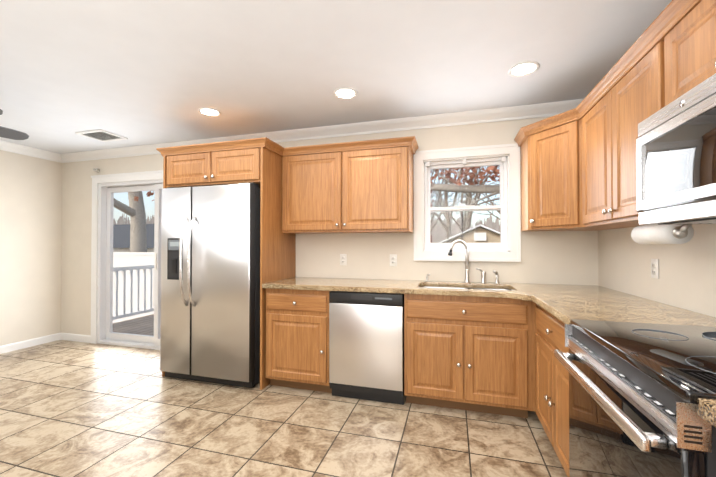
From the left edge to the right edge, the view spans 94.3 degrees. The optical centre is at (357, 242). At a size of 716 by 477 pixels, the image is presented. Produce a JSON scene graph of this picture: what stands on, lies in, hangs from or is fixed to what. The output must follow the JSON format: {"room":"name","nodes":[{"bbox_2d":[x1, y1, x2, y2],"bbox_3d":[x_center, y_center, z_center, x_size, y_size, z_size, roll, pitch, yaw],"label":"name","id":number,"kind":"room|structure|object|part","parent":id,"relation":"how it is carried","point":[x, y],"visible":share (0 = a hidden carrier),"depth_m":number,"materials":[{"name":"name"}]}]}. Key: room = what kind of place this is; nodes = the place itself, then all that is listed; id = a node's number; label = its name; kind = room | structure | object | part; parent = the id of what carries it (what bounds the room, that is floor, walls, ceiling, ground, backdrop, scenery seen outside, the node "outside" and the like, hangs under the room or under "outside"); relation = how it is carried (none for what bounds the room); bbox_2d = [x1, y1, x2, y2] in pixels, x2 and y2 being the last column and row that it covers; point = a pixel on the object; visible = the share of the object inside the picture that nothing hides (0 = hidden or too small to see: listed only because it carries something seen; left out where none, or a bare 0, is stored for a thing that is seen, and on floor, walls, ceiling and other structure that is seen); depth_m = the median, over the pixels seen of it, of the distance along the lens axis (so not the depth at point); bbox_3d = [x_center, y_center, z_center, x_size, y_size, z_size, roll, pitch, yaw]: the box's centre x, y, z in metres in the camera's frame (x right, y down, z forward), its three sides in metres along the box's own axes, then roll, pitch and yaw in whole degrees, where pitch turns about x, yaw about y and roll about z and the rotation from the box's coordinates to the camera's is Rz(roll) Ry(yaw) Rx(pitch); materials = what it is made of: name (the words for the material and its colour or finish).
{"room":"kitchen","nodes":[
{"label":"kitchen","id":0,"kind":"room"},
{"bbox_2d":[0,150,61,345],"bbox_3d":[-4.817,0.038,1.623,0.160,2.440,5.850,0,-1,16],"label":"wall","id":1,"kind":"structure","parent":0,"point":[30,238],"depth_m":4.08,"materials":[{"name":"paint"}]},
{"bbox_2d":[0,333,59,353],"bbox_3d":[-4.734,1.212,1.586,0.014,0.090,5.850,0,-1,16],"label":"baseboard","id":2,"kind":"structure","parent":1,"relation":"attached to","point":[41,340],"depth_m":4.06,"materials":[{"name":"white wood"}]},
{"bbox_2d":[0,140,59,161],"bbox_3d":[-4.709,-1.134,1.605,0.066,0.098,5.670,0,-1,16],"label":"crown molding","id":3,"kind":"structure","parent":1,"relation":"attached to","point":[4,145],"depth_m":4.04,"materials":[{"name":"white"}]},
{"bbox_2d":[0,340,567,476],"bbox_3d":[-1.783,1.308,0.745,6.470,0.120,6.170,0,-1,16],"label":"floor","id":4,"kind":"structure","parent":0,"point":[74,409],"depth_m":2.23,"materials":[{"name":"tile"}]},
{"bbox_2d":[160,183,259,387],"bbox_3d":[-1.298,0.381,3.234,0.955,1.790,0.756,0,-1,16],"label":"fridge","id":5,"kind":"object","parent":4,"relation":"on","point":[210,286],"visible":0.94,"depth_m":2.93,"materials":[{"name":"grey metal"}]},
{"bbox_2d":[266,288,331,392],"bbox_3d":[-0.441,0.838,3.086,0.588,0.872,0.615,0,-1,16],"label":"base cabinet","id":6,"kind":"object","parent":4,"relation":"on","point":[297,321],"depth_m":2.79,"materials":[{"name":"brown wood"}]},
{"bbox_2d":[262,277,623,297],"bbox_3d":[0.553,0.475,2.715,2.721,0.241,0.789,0,-1,16],"label":"countertop","id":7,"kind":"structure","parent":6,"relation":"on","point":[448,288],"depth_m":2.71,"materials":[{"name":"stone"}]},
{"bbox_2d":[448,240,470,282],"bbox_3d":[0.885,0.168,2.901,0.192,0.377,0.156,0,-1,16],"label":"faucet","id":8,"kind":"object","parent":7,"relation":"on","point":[466,280],"visible":1,"depth_m":2.91,"materials":[{"name":"silver metal"}]},
{"bbox_2d":[476,268,486,282],"bbox_3d":[1.071,0.290,2.887,0.090,0.134,0.072,0,-1,16],"label":"handle","id":9,"kind":"object","parent":7,"relation":"on","point":[483,276],"visible":1,"depth_m":2.88,"materials":[{"name":"silver metal"}]},
{"bbox_2d":[493,270,499,283],"bbox_3d":[1.189,0.299,2.859,0.056,0.114,0.049,0,-1,16],"label":"sprayer","id":10,"kind":"object","parent":7,"relation":"on","point":[497,277],"visible":1,"depth_m":2.85,"materials":[{"name":"silver metal"}]},
{"bbox_2d":[329,291,403,404],"bbox_3d":[0.136,0.838,2.910,0.600,0.868,0.605,0,-1,16],"label":"dishwasher","id":11,"kind":"object","parent":4,"relation":"on","point":[366,345],"visible":0.9,"depth_m":2.62,"materials":[{"name":"grey metal"}]},
{"bbox_2d":[404,294,533,417],"bbox_3d":[0.858,0.834,2.716,0.877,0.872,0.615,0,-1,16],"label":"base cabinet","id":12,"kind":"object","parent":4,"relation":"on","point":[470,353],"depth_m":2.42,"materials":[{"name":"brown wood"}]},
{"bbox_2d":[534,302,535,410],"bbox_3d":[1.585,0.832,2.518,0.631,0.872,0.596,0,-1,16],"label":"base cabinet","id":13,"kind":"object","parent":4,"relation":"on","point":[534,302],"depth_m":2.31,"materials":[{"name":"brown wood"}]},
{"bbox_2d":[535,304,568,476],"bbox_3d":[1.385,0.823,1.784,0.615,0.872,0.888,0,-1,16],"label":"base cabinet","id":14,"kind":"object","parent":4,"relation":"on","point":[552,389],"visible":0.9,"depth_m":1.79,"materials":[{"name":"brown wood"}]},
{"bbox_2d":[510,289,715,326],"bbox_3d":[1.306,0.364,1.781,0.759,0.040,0.836,0,-1,16],"label":"countertop","id":15,"kind":"structure","parent":14,"relation":"on","point":[565,303],"depth_m":1.72,"materials":[{"name":"stone"}]},
{"bbox_2d":[555,319,715,476],"bbox_3d":[1.099,0.666,1.002,0.720,1.170,0.757,0,-1,16],"label":"range","id":16,"kind":"object","parent":4,"relation":"on","point":[637,391],"visible":0.98,"depth_m":0.98,"materials":[{"name":"grey metal"}]},
{"bbox_2d":[61,117,598,335],"bbox_3d":[-0.960,0.060,3.649,6.470,2.440,0.160,0,-1,16],"label":"wall","id":17,"kind":"structure","parent":0,"point":[561,257],"depth_m":3.24,"materials":[{"name":"paint"}]},
{"bbox_2d":[60,333,90,342],"bbox_3d":[-3.655,1.243,4.313,0.535,0.090,0.014,0,-1,16],"label":"baseboard","id":18,"kind":"structure","parent":17,"relation":"attached to","point":[63,336],"depth_m":4.31,"materials":[{"name":"white wood"}]},
{"bbox_2d":[91,170,162,349],"bbox_3d":[-2.425,0.217,4.034,2.016,2.135,0.158,0,-1,16],"label":"sliding door","id":19,"kind":"structure","parent":17,"relation":"attached to","point":[105,188],"depth_m":4.22,"materials":[{"name":"white"}]},
{"bbox_2d":[164,140,279,195],"bbox_3d":[-1.259,-0.691,3.313,1.032,0.334,0.602,0,-1,16],"label":"upper cabinet","id":20,"kind":"object","parent":17,"relation":"attached to","point":[253,161],"depth_m":3.01,"materials":[{"name":"brown wood"}]},
{"bbox_2d":[60,99,582,162],"bbox_3d":[-0.991,-1.112,3.553,6.150,0.098,0.066,0,-1,16],"label":"crown molding","id":21,"kind":"structure","parent":17,"relation":"attached to","point":[541,110],"depth_m":3.22,"materials":[{"name":"white"}]},
{"bbox_2d":[340,254,346,264],"bbox_3d":[-0.147,0.177,3.327,0.070,0.114,0.010,0,-1,16],"label":"electrical outlet","id":22,"kind":"object","parent":17,"relation":"attached to","point":[343,259],"visible":1,"depth_m":3.32,"materials":[{"name":"white plastic"}]},
{"bbox_2d":[280,140,415,235],"bbox_3d":[-0.107,-0.475,3.162,1.222,0.770,0.316,0,-1,16],"label":"upper cabinet","id":23,"kind":"object","parent":17,"relation":"attached to","point":[337,188],"depth_m":3.00,"materials":[{"name":"brown wood"}]},
{"bbox_2d":[390,254,396,265],"bbox_3d":[0.339,0.175,3.189,0.070,0.114,0.010,0,-1,16],"label":"electrical outlet","id":24,"kind":"object","parent":17,"relation":"attached to","point":[393,259],"visible":1,"depth_m":3.19,"materials":[{"name":"white plastic"}]},
{"bbox_2d":[413,143,520,261],"bbox_3d":[0.986,-0.341,3.075,0.918,1.028,0.166,0,-1,16],"label":"window","id":25,"kind":"structure","parent":17,"relation":"in","point":[511,153],"depth_m":3.03,"materials":[{"name":"white wood"}]},
{"bbox_3d":[0.990,-0.341,3.090,0.726,0.836,0.135,0,-1,16],"label":"window sash","id":26,"kind":"part","parent":25,"relation":"part of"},
{"bbox_2d":[518,112,616,230],"bbox_3d":[1.610,-0.482,2.521,0.579,0.770,0.607,0,-1,16],"label":"upper cabinet","id":27,"kind":"object","parent":17,"relation":"attached to","point":[578,170],"depth_m":2.42,"materials":[{"name":"brown wood"}]},
{"bbox_2d":[566,108,579,111],"bbox_3d":[1.420,-0.507,2.416,0.247,0.782,0.268,0,-1,16],"label":"upper cabinet","id":28,"kind":"object","parent":17,"relation":"attached to","point":[575,109],"depth_m":2.24,"materials":[{"name":"brown wood"}]},
{"bbox_2d":[0,0,671,153],"bbox_3d":[-1.783,-1.252,0.773,6.470,0.120,6.170,0,-1,16],"label":"ceiling","id":29,"kind":"structure","parent":0,"point":[141,72],"depth_m":2.15,"materials":[{"name":"paint"}]},
{"bbox_2d":[0,109,28,139],"bbox_3d":[-3.076,-1.012,2.302,1.272,0.325,1.246,0,-1,16],"label":"ceiling fan","id":30,"kind":"object","parent":29,"relation":"hanging from","point":[9,133],"visible":1,"depth_m":2.78,"materials":[{"name":"grey"}]},
{"bbox_2d":[75,129,127,141],"bbox_3d":[-2.779,-1.152,3.609,0.360,0.014,0.300,0,-1,16],"label":"ceiling vent","id":31,"kind":"object","parent":29,"relation":"in","point":[102,135],"visible":1,"depth_m":3.60,"materials":[{"name":"white metal"}]},
{"bbox_2d":[198,108,220,116],"bbox_3d":[-1.331,-1.163,2.983,0.196,0.008,0.196,0,-1,16],"label":"recessed light","id":32,"kind":"object","parent":29,"relation":"in","point":[210,112],"visible":1,"depth_m":2.99,"materials":[{"name":"white"}]},
{"bbox_2d":[333,87,357,98],"bbox_3d":[-0.099,-1.167,2.617,0.196,0.008,0.196,0,-1,16],"label":"recessed light","id":33,"kind":"object","parent":29,"relation":"in","point":[345,93],"visible":1,"depth_m":2.62,"materials":[{"name":"white"}]},
{"bbox_2d":[508,61,539,76],"bbox_3d":[1.125,-1.171,2.258,0.196,0.008,0.196,0,-1,16],"label":"recessed light","id":34,"kind":"object","parent":29,"relation":"in","point":[522,69],"visible":1,"depth_m":2.25,"materials":[{"name":"white"}]},
{"bbox_2d":[598,224,715,317],"bbox_3d":[1.251,0.018,-0.105,0.160,2.440,5.850,0,-1,16],"label":"wall","id":35,"kind":"structure","parent":0,"point":[686,280],"depth_m":1.86,"materials":[{"name":"paint"}]},
{"bbox_2d":[580,24,659,227],"bbox_3d":[1.531,-0.490,1.762,0.315,0.770,0.898,0,-1,16],"label":"upper cabinet","id":36,"kind":"object","parent":35,"relation":"attached to","point":[609,122],"depth_m":1.75,"materials":[{"name":"brown wood"}]},
{"bbox_2d":[631,224,693,243],"bbox_3d":[1.432,-0.049,1.557,0.118,0.117,0.340,0,-1,16],"label":"paper towel holder","id":37,"kind":"object","parent":36,"relation":"attached to","point":[663,234],"visible":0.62,"depth_m":1.48,"materials":[{"name":"silver metal"}]},
{"bbox_2d":[651,259,658,278],"bbox_3d":[1.751,0.156,1.961,0.010,0.114,0.070,0,-1,16],"label":"electrical outlet","id":38,"kind":"object","parent":35,"relation":"attached to","point":[654,268],"visible":1,"depth_m":1.95,"materials":[{"name":"white plastic"}]},
{"bbox_2d":[660,0,715,108],"bbox_3d":[1.302,-0.693,0.961,0.315,0.382,0.768,0,-1,16],"label":"upper cabinet","id":39,"kind":"object","parent":35,"relation":"attached to","point":[688,32],"depth_m":1.23,"materials":[{"name":"brown wood"}]},
{"bbox_2d":[636,73,715,224],"bbox_3d":[1.239,-0.285,0.974,0.446,0.425,0.756,0,-1,16],"label":"microwave","id":40,"kind":"object","parent":39,"relation":"attached to","point":[676,158],"visible":1,"depth_m":1.13,"materials":[{"name":"silver metal"}]},
{"bbox_2d":[697,398,715,427],"bbox_3d":[0.839,0.343,-0.071,0.644,0.040,1.444,0,-1,16],"label":"countertop","id":41,"kind":"structure","parent":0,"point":[706,408],"depth_m":0.69,"materials":[{"name":"stone"}]},
{"label":"outside","id":42,"kind":"structure","parent":0,"visible":0},
{"bbox_3d":[12.887,2.939,44.781,140.000,0.200,86.580,0,-1,16],"label":"ground","id":43,"kind":"structure","parent":42,"visible":0},
{"bbox_2d":[113,265,153,335],"bbox_3d":[-2.207,1.331,5.482,3.700,2.140,2.670,0,-1,16],"label":"deck","id":44,"kind":"object","parent":43,"relation":"on","point":[135,326],"depth_m":5.68,"materials":[{"name":"white vinyl"},{"name":"wood"}]},
{"bbox_2d":[113,252,153,322],"bbox_3d":[-6.477,1.357,9.656,14.080,2.180,0.100,0,-1,16],"label":"fence","id":45,"kind":"object","parent":43,"relation":"on","point":[131,258],"depth_m":9.66,"materials":[{"name":"white plastic"}]},
{"bbox_2d":[113,224,153,251],"bbox_3d":[-11.776,0.770,18.440,15.600,3.550,6.600,0,-1,16],"label":"house","id":46,"kind":"structure","parent":43,"relation":"on","point":[122,236],"depth_m":16.02,"materials":[{"name":"grey"}]},
{"bbox_2d":[113,213,499,242],"bbox_3d":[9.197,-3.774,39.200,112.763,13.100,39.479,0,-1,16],"label":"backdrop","id":47,"kind":"object","parent":43,"relation":"on","point":[438,229],"depth_m":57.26,"materials":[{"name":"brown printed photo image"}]},
{"bbox_2d":[114,168,499,251],"bbox_3d":[0.370,-6.240,15.305,25.264,17.552,30.765,0,-1,16],"label":"tree","id":48,"kind":"object","parent":43,"relation":"on","point":[137,216],"depth_m":10.97,"materials":[{"name":"brown plant"}]},
{"bbox_2d":[134,165,499,205],"bbox_3d":[-1.562,-8.097,8.640,26.306,14.820,17.573,0,-1,16],"label":"leaves","id":49,"kind":"object","parent":48,"relation":"attached to","point":[495,170],"depth_m":8.27,"materials":[{"name":"red plant"}]},
{"bbox_2d":[459,203,465,240],"bbox_3d":[4.496,0.409,14.244,0.337,4.179,0.246,0,-1,16],"label":"street light","id":50,"kind":"object","parent":43,"relation":"on","point":[461,204],"depth_m":14.34,"materials":[{"name":"white metal"}]},
{"bbox_2d":[430,165,499,238],"bbox_3d":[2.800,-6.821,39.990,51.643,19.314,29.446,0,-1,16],"label":"tree","id":51,"kind":"object","parent":43,"relation":"on","point":[468,201],"depth_m":34.78,"materials":[{"name":"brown plant"}]},
{"bbox_2d":[439,224,499,242],"bbox_3d":[8.784,0.790,24.917,9.450,3.655,9.680,0,-1,16],"label":"house","id":52,"kind":"structure","parent":43,"relation":"on","point":[484,234],"depth_m":20.54,"materials":[{"name":"beige"}]}
]}

